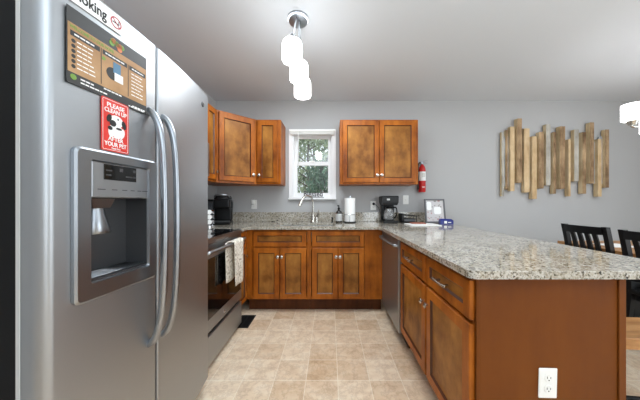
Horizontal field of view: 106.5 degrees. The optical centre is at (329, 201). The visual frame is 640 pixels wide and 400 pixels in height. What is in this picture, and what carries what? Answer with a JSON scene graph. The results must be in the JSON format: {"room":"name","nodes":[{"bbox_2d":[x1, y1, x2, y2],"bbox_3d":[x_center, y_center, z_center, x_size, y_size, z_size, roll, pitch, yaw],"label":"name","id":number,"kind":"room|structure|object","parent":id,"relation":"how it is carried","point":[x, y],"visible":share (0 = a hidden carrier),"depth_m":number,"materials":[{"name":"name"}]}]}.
{"room":"kitchen","nodes":[
{"label":"kitchen","id":0,"kind":"room"},
{"bbox_2d":[100,0,215,201],"bbox_3d":[-1.517,-0.075,0.240,0.100,2.450,5.680,0,0,0],"label":"wall","id":1,"kind":"structure","parent":0,"point":[211,189],"depth_m":2.93,"materials":[{"name":"grey paint"}]},
{"bbox_2d":[208,103,218,181],"bbox_3d":[-1.299,-0.582,2.348,0.330,0.754,0.243,0,0,0],"label":"upper cabinet","id":2,"kind":"object","parent":1,"relation":"attached to","point":[212,112],"visible":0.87,"depth_m":2.38,"materials":[{"name":"brown wood"}]},
{"bbox_3d":[-1.299,-0.755,1.850,0.330,0.409,0.744,0,0,0],"label":"upper cabinet","id":3,"kind":"object","parent":1,"relation":"attached to","visible":0},
{"bbox_2d":[208,143,208,175],"bbox_3d":[-1.276,-0.394,1.850,0.376,0.307,0.744,0,0,0],"label":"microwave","id":4,"kind":"object","parent":3,"relation":"attached to","point":[208,143],"visible":0.06,"depth_m":2.20,"materials":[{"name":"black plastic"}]},
{"bbox_2d":[103,0,639,100],"bbox_3d":[1.417,-1.350,0.240,5.967,0.100,5.880,0,0,0],"label":"ceiling","id":5,"kind":"structure","parent":0,"point":[353,50],"depth_m":2.02,"materials":[{"name":"white paint"}]},
{"bbox_2d":[282,10,310,99],"bbox_3d":[-0.226,-1.054,1.675,0.146,0.493,0.439,0,0,3],"label":"pendant light","id":6,"kind":"object","parent":5,"relation":"hanging from","point":[291,45],"visible":1,"depth_m":1.62,"materials":[{"name":"silver metal"}]},
{"bbox_2d":[620,101,639,133],"bbox_3d":[2.709,-0.900,1.900,0.732,0.800,0.826,0,0,0],"label":"chandelier","id":7,"kind":"object","parent":5,"relation":"hanging from","point":[630,112],"visible":1,"depth_m":1.88,"materials":[{"name":"white metal"}]},
{"bbox_2d":[196,291,639,399],"bbox_3d":[1.417,1.200,0.240,5.967,0.100,5.880,0,0,0],"label":"floor","id":8,"kind":"structure","parent":0,"point":[283,354],"depth_m":1.73,"materials":[{"name":"beige tile"}]},
{"bbox_2d":[0,0,207,399],"bbox_3d":[-1.044,0.255,1.046,0.807,1.790,0.852,0,0,0],"label":"refrigerator","id":9,"kind":"object","parent":8,"relation":"on","point":[104,253],"visible":1,"depth_m":0.73,"materials":[{"name":"silver metal"}]},
{"bbox_2d":[71,0,121,35],"bbox_3d":[-0.732,-0.605,0.723,0.002,0.062,0.212,0,0,6],"label":"sign","id":10,"kind":"object","parent":9,"relation":"attached to","point":[96,8],"visible":1,"depth_m":0.76,"materials":[{"name":"white paper"}]},
{"bbox_2d":[66,3,145,114],"bbox_3d":[-0.724,-0.447,0.797,0.003,0.217,0.260,0,0,5],"label":"poster","id":11,"kind":"object","parent":9,"relation":"attached to","point":[98,62],"visible":1,"depth_m":0.76,"materials":[{"name":"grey paper"}]},
{"bbox_2d":[106,67,114,80],"bbox_3d":[-0.723,-0.426,0.795,0.001,0.040,0.040,0,0,5],"label":"picture","id":12,"kind":"object","parent":11,"relation":"attached to","point":[109,70],"depth_m":0.79},
{"bbox_2d":[109,38,123,52],"bbox_3d":[-0.722,-0.529,0.810,0.001,0.034,0.053,0,0,5],"label":"food picture","id":13,"kind":"object","parent":11,"relation":"on","point":[112,41],"depth_m":0.81},
{"bbox_2d":[113,62,120,75],"bbox_3d":[-0.721,-0.450,0.810,0.001,0.036,0.026,0,0,5],"label":"picture","id":14,"kind":"object","parent":11,"relation":"on","point":[116,68],"depth_m":0.81},
{"bbox_2d":[115,73,122,84],"bbox_3d":[-0.720,-0.420,0.816,0.001,0.028,0.030,0,0,5],"label":"picture","id":15,"kind":"object","parent":11,"relation":"attached to","point":[118,78],"depth_m":0.81},
{"bbox_2d":[101,96,128,154],"bbox_3d":[-0.723,-0.254,0.806,0.003,0.172,0.093,0,0,5],"label":"sign","id":16,"kind":"object","parent":9,"relation":"attached to","point":[114,114],"visible":1,"depth_m":0.80,"materials":[{"name":"red paper"}]},
{"bbox_2d":[107,114,125,138],"bbox_3d":[-0.721,-0.253,0.808,0.001,0.076,0.068,0,0,5],"label":"picture","id":17,"kind":"object","parent":16,"relation":"attached to","point":[115,130],"depth_m":0.81},
{"bbox_2d":[208,229,245,366],"bbox_3d":[-1.104,0.700,1.850,0.706,0.901,0.744,0,0,0],"label":"range","id":18,"kind":"object","parent":8,"relation":"on","point":[224,305],"visible":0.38,"depth_m":1.79,"materials":[{"name":"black metal"}]},
{"bbox_2d":[208,229,238,238],"bbox_3d":[-1.145,0.263,1.850,0.625,0.027,0.744,0,0,0],"label":"cooktop","id":19,"kind":"object","parent":18,"relation":"in","point":[212,233],"depth_m":1.96,"materials":[{"name":"grey metal"}]},
{"bbox_2d":[225,237,242,285],"bbox_3d":[-0.765,0.487,1.929,0.059,0.368,0.257,0,0,0],"label":"dish towel","id":20,"kind":"object","parent":18,"relation":"hanging from","point":[233,254],"visible":0.98,"depth_m":1.91,"materials":[{"name":"white fabric"}]},
{"bbox_2d":[239,230,248,304],"bbox_3d":[-1.145,0.717,2.358,0.631,0.866,0.264,0,0,0],"label":"base cabinet","id":21,"kind":"object","parent":8,"relation":"on","point":[242,299],"visible":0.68,"depth_m":2.39,"materials":[{"name":"brown wood"}]},
{"bbox_2d":[238,315,255,327],"bbox_3d":[-0.819,1.147,2.300,0.142,0.005,0.245,0,0,0],"label":"floor vent","id":22,"kind":"object","parent":8,"relation":"in","point":[246,320],"visible":0.73,"depth_m":2.31,"materials":[{"name":"black metal"}]},
{"bbox_2d":[247,230,309,308],"bbox_3d":[-0.542,0.717,2.760,0.651,0.866,0.632,0,0,0],"label":"base cabinet","id":23,"kind":"object","parent":8,"relation":"on","point":[278,260],"visible":0.92,"depth_m":2.48,"materials":[{"name":"brown wood"}]},
{"bbox_2d":[309,230,381,308],"bbox_3d":[0.166,0.717,2.760,0.764,0.866,0.632,0,0,0],"label":"base cabinet","id":24,"kind":"object","parent":8,"relation":"on","point":[345,266],"visible":0.96,"depth_m":2.48,"materials":[{"name":"brown wood"}]},
{"bbox_2d":[379,231,410,348],"bbox_3d":[0.804,0.720,2.172,0.648,0.860,0.592,0,0,0],"label":"dishwasher","id":25,"kind":"object","parent":8,"relation":"on","point":[391,246],"visible":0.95,"depth_m":2.06,"materials":[{"name":"silver metal"}]},
{"bbox_2d":[401,242,625,399],"bbox_3d":[0.830,0.717,1.395,0.641,0.866,0.945,0,0,0],"label":"base cabinet","id":26,"kind":"object","parent":8,"relation":"on","point":[471,339],"visible":0.94,"depth_m":0.93,"materials":[{"name":"brown wood"}]},
{"bbox_2d":[208,212,639,278],"bbox_3d":[-0.037,0.206,1.974,2.854,0.153,2.205,0,0,0],"label":"countertop","id":27,"kind":"structure","parent":26,"relation":"on","point":[473,253],"depth_m":1.30,"materials":[{"name":"stone"}]},
{"bbox_2d":[208,209,214,226],"bbox_3d":[-1.265,0.144,2.450,0.160,0.216,0.160,0,0,0],"label":"pod carousel","id":28,"kind":"object","parent":27,"relation":"on","point":[211,222],"visible":0.4,"depth_m":2.45,"materials":[{"name":"silver metal"}]},
{"bbox_2d":[208,194,232,224],"bbox_3d":[-1.264,0.082,2.739,0.262,0.340,0.303,0,0,-16],"label":"coffee brewer","id":29,"kind":"object","parent":27,"relation":"on","point":[222,204],"visible":0.94,"depth_m":2.66,"materials":[{"name":"black plastic"}]},
{"bbox_2d":[280,225,333,241],"bbox_3d":[-0.275,0.357,2.723,0.690,0.146,0.395,0,0,0],"label":"sink","id":30,"kind":"object","parent":27,"relation":"in","point":[280,225],"visible":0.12,"depth_m":2.90,"materials":[{"name":"silver metal"}]},
{"bbox_2d":[298,195,319,221],"bbox_3d":[-0.267,0.083,2.923,0.287,0.338,0.088,0,0,-33],"label":"faucet","id":31,"kind":"object","parent":27,"relation":"on","point":[313,218],"visible":1,"depth_m":2.96,"materials":[{"name":"silver metal"}]},
{"bbox_2d":[336,205,341,222],"bbox_3d":[0.110,0.145,2.950,0.082,0.215,0.082,0,0,0],"label":"soap bottle","id":32,"kind":"object","parent":27,"relation":"on","point":[338,212],"visible":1,"depth_m":2.92,"materials":[{"name":"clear glass"}]},
{"bbox_2d":[344,196,355,222],"bbox_3d":[0.245,0.087,2.945,0.160,0.330,0.160,0,0,0],"label":"paper towel holder","id":33,"kind":"object","parent":27,"relation":"on","point":[349,196],"visible":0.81,"depth_m":2.88,"materials":[{"name":"silver metal"}]},
{"bbox_2d":[345,198,354,221],"bbox_3d":[0.245,0.095,2.945,0.132,0.288,0.132,0,0,0],"label":"paper towel roll","id":34,"kind":"object","parent":33,"relation":"on","point":[349,202],"visible":0.92,"depth_m":2.89,"materials":[{"name":"white paper"}]},
{"bbox_2d":[379,196,398,222],"bbox_3d":[0.714,0.089,2.910,0.194,0.326,0.209,0,0,0],"label":"coffee maker","id":35,"kind":"object","parent":27,"relation":"on","point":[387,203],"visible":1,"depth_m":2.82,"materials":[{"name":"black plastic"}]},
{"bbox_2d":[379,196,398,204],"bbox_3d":[0.714,-0.018,2.914,0.194,0.111,0.201,0,0,0],"label":"basket","id":36,"kind":"object","parent":35,"relation":"on","point":[383,200],"depth_m":2.82,"materials":[{"name":"black plastic"}]},
{"bbox_2d":[398,213,416,222],"bbox_3d":[0.960,0.195,2.950,0.200,0.115,0.120,0,0,0],"label":"caddy","id":37,"kind":"object","parent":27,"relation":"on","point":[402,219],"visible":0.98,"depth_m":2.92,"materials":[{"name":"black metal"}]},
{"bbox_2d":[404,218,414,221],"bbox_3d":[0.973,0.221,2.950,0.135,0.038,0.070,0,0,0],"label":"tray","id":38,"kind":"object","parent":37,"relation":"on","point":[405,219],"depth_m":2.91,"materials":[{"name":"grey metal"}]},
{"bbox_2d":[404,223,441,225],"bbox_3d":[1.010,0.247,2.620,0.320,0.009,0.240,0,0,0],"label":"paper","id":39,"kind":"object","parent":27,"relation":"on","point":[409,224],"visible":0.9,"depth_m":2.58,"materials":[{"name":"white paper"}]},
{"bbox_2d":[424,199,445,222],"bbox_3d":[1.266,0.107,2.904,0.244,0.290,0.110,0,0,0],"label":"picture frame","id":40,"kind":"object","parent":27,"relation":"on","point":[434,208],"visible":0.89,"depth_m":2.88,"materials":[{"name":"grey"}]},
{"bbox_2d":[439,219,453,224],"bbox_3d":[1.310,0.220,2.699,0.140,0.064,0.062,0,0,6],"label":"box","id":41,"kind":"object","parent":27,"relation":"on","point":[441,221],"visible":0.98,"depth_m":2.67,"materials":[{"name":"blue cardboard"}]},
{"bbox_2d":[538,368,556,397],"bbox_3d":[0.843,0.701,0.924,0.072,0.116,0.009,1,0,0],"label":"outlet plate","id":42,"kind":"object","parent":26,"relation":"attached to","point":[547,381],"visible":1,"depth_m":0.92,"materials":[{"name":"white plastic"}]},
{"bbox_2d":[544,374,552,382],"bbox_3d":[0.844,0.680,0.921,0.033,0.033,0.002,0,0,0],"label":"socket","id":43,"kind":"object","parent":42,"relation":"attached to","point":[548,378],"depth_m":0.92,"materials":[{"name":"white plastic"}]},
{"bbox_2d":[544,385,552,392],"bbox_3d":[0.843,0.722,0.921,0.033,0.033,0.002,0,0,0],"label":"socket","id":44,"kind":"object","parent":42,"relation":"attached to","point":[547,388],"depth_m":0.92,"materials":[{"name":"white plastic"}]},
{"bbox_2d":[561,223,614,253],"bbox_3d":[2.619,0.685,2.270,0.512,0.930,0.394,0,0,-2],"label":"dining chair","id":45,"kind":"object","parent":8,"relation":"on","point":[567,229],"visible":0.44,"depth_m":2.22,"materials":[{"name":"black paint"}]},
{"bbox_2d":[557,241,639,316],"bbox_3d":[2.920,0.785,1.825,0.897,0.730,1.550,0,0,0],"label":"dining table","id":46,"kind":"object","parent":8,"relation":"on","point":[618,251],"visible":0.19,"depth_m":2.06,"materials":[{"name":"brown wood"}]},
{"bbox_2d":[593,243,633,247],"bbox_3d":[2.750,0.417,2.300,0.240,0.004,0.200,0,0,0],"label":"paper sheet","id":47,"kind":"object","parent":46,"relation":"on","point":[616,245],"visible":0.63,"depth_m":2.28,"materials":[{"name":"white paper"}]},
{"bbox_2d":[617,229,639,316],"bbox_3d":[2.549,0.685,1.727,0.512,0.930,0.394,0,0,-2],"label":"dining chair","id":48,"kind":"object","parent":8,"relation":"on","point":[632,294],"visible":0.59,"depth_m":1.88,"materials":[{"name":"black paint"}]},
{"bbox_2d":[626,317,639,399],"bbox_3d":[1.800,0.920,1.316,0.740,0.460,0.240,0,0,3],"label":"bench","id":49,"kind":"object","parent":8,"relation":"on","point":[632,323],"visible":0.02,"depth_m":1.25,"materials":[{"name":"brown wood"}]},
{"bbox_2d":[216,101,639,290],"bbox_3d":[1.417,-0.075,3.150,5.967,2.450,0.140,0,0,0],"label":"wall","id":50,"kind":"structure","parent":0,"point":[459,141],"depth_m":3.08,"materials":[{"name":"grey paint"}]},
{"bbox_2d":[208,109,260,185],"bbox_3d":[-1.158,-0.582,2.775,0.612,0.754,0.605,0,0,0],"label":"upper cabinet","id":51,"kind":"object","parent":50,"relation":"attached to","point":[236,134],"visible":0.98,"depth_m":2.62,"materials":[{"name":"brown wood"}]},
{"bbox_2d":[251,200,256,208],"bbox_3d":[-0.978,0.032,3.075,0.072,0.116,0.009,0,0,0],"label":"outlet plate","id":52,"kind":"object","parent":50,"relation":"attached to","point":[253,206],"visible":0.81,"depth_m":3.07,"materials":[{"name":"white plastic"}]},
{"bbox_2d":[257,120,284,185],"bbox_3d":[-0.714,-0.582,2.908,0.282,0.754,0.338,0,0,0],"label":"upper cabinet","id":53,"kind":"object","parent":50,"relation":"attached to","point":[270,133],"visible":1,"depth_m":2.77,"materials":[{"name":"brown wood"}]},
{"bbox_2d":[288,129,335,199],"bbox_3d":[-0.226,-0.482,3.123,0.612,0.901,0.175,0,0,0],"label":"window","id":54,"kind":"structure","parent":50,"relation":"in","point":[293,139],"depth_m":3.08,"materials":[{"name":"white paint"}]},
{"bbox_2d":[289,129,334,163],"bbox_3d":[-0.225,-0.700,3.038,0.580,0.440,0.047,0,0,0],"label":"window blind","id":55,"kind":"object","parent":54,"relation":"attached to","point":[298,132],"visible":1,"depth_m":3.03,"materials":[{"name":"white plastic"}]},
{"bbox_2d":[302,191,323,197],"bbox_3d":[-0.215,-0.098,3.055,0.280,0.088,0.024,0,0,0],"label":"ornament","id":56,"kind":"object","parent":54,"relation":"on","point":[304,191],"visible":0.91,"depth_m":3.05,"materials":[{"name":"grey metal"}]},
{"bbox_2d":[233,212,424,221],"bbox_3d":[-0.071,0.191,3.067,2.743,0.122,0.021,0,0,0],"label":"backsplash","id":57,"kind":"structure","parent":50,"relation":"attached to","point":[237,216],"depth_m":3.06,"materials":[{"name":"stone"}]},
{"bbox_2d":[370,201,375,209],"bbox_3d":[0.557,0.045,3.075,0.072,0.116,0.009,0,0,0],"label":"outlet plate","id":58,"kind":"object","parent":50,"relation":"attached to","point":[372,207],"visible":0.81,"depth_m":3.07,"materials":[{"name":"white plastic"}]},
{"bbox_2d":[339,120,417,185],"bbox_3d":[0.571,-0.582,2.908,0.910,0.754,0.338,0,0,0],"label":"upper cabinet","id":59,"kind":"object","parent":50,"relation":"attached to","point":[371,152],"visible":1,"depth_m":2.77,"materials":[{"name":"brown wood"}]},
{"bbox_2d":[403,195,408,203],"bbox_3d":[0.975,-0.028,3.070,0.072,0.116,0.020,0,0,0],"label":"switch plate","id":60,"kind":"object","parent":50,"relation":"attached to","point":[405,197],"visible":1,"depth_m":3.07,"materials":[{"name":"white plastic"}]},
{"bbox_2d":[417,160,427,191],"bbox_3d":[1.167,-0.328,3.030,0.135,0.406,0.099,0,0,0],"label":"fire extinguisher","id":61,"kind":"object","parent":50,"relation":"attached to","point":[421,186],"visible":0.92,"depth_m":3.00,"materials":[{"name":"red paint"}]},
{"bbox_2d":[500,118,608,198],"bbox_3d":[2.860,-0.546,3.045,1.364,1.015,0.068,0,0,0],"label":"wall art","id":62,"kind":"object","parent":50,"relation":"attached to","point":[546,158],"visible":1,"depth_m":3.02},
{"label":"outside","id":63,"kind":"structure","parent":0,"visible":0},
{"bbox_3d":[0.000,1.500,31.640,60.000,0.100,56.720,0,0,0],"label":"ground","id":64,"kind":"structure","parent":63,"visible":0},
{"bbox_2d":[298,139,327,192],"bbox_3d":[-0.714,-1.287,9.540,3.781,5.483,2.490,0,0,0],"label":"tree","id":65,"kind":"object","parent":64,"relation":"on","point":[301,176],"visible":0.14,"depth_m":9.50,"materials":[{"name":"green plant"}]},
{"bbox_2d":[298,139,327,192],"bbox_3d":[-0.646,-2.028,13.348,5.300,6.963,2.606,0,0,0],"label":"tree","id":66,"kind":"object","parent":64,"relation":"on","point":[326,144],"visible":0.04,"depth_m":13.03,"materials":[{"name":"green plant"}]},
{"bbox_2d":[301,140,327,192],"bbox_3d":[-0.196,-0.170,6.397,1.056,3.257,1.837,0,0,11],"label":"tree","id":67,"kind":"object","parent":64,"relation":"on","point":[319,183],"visible":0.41,"depth_m":6.08,"materials":[{"name":"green plant"}]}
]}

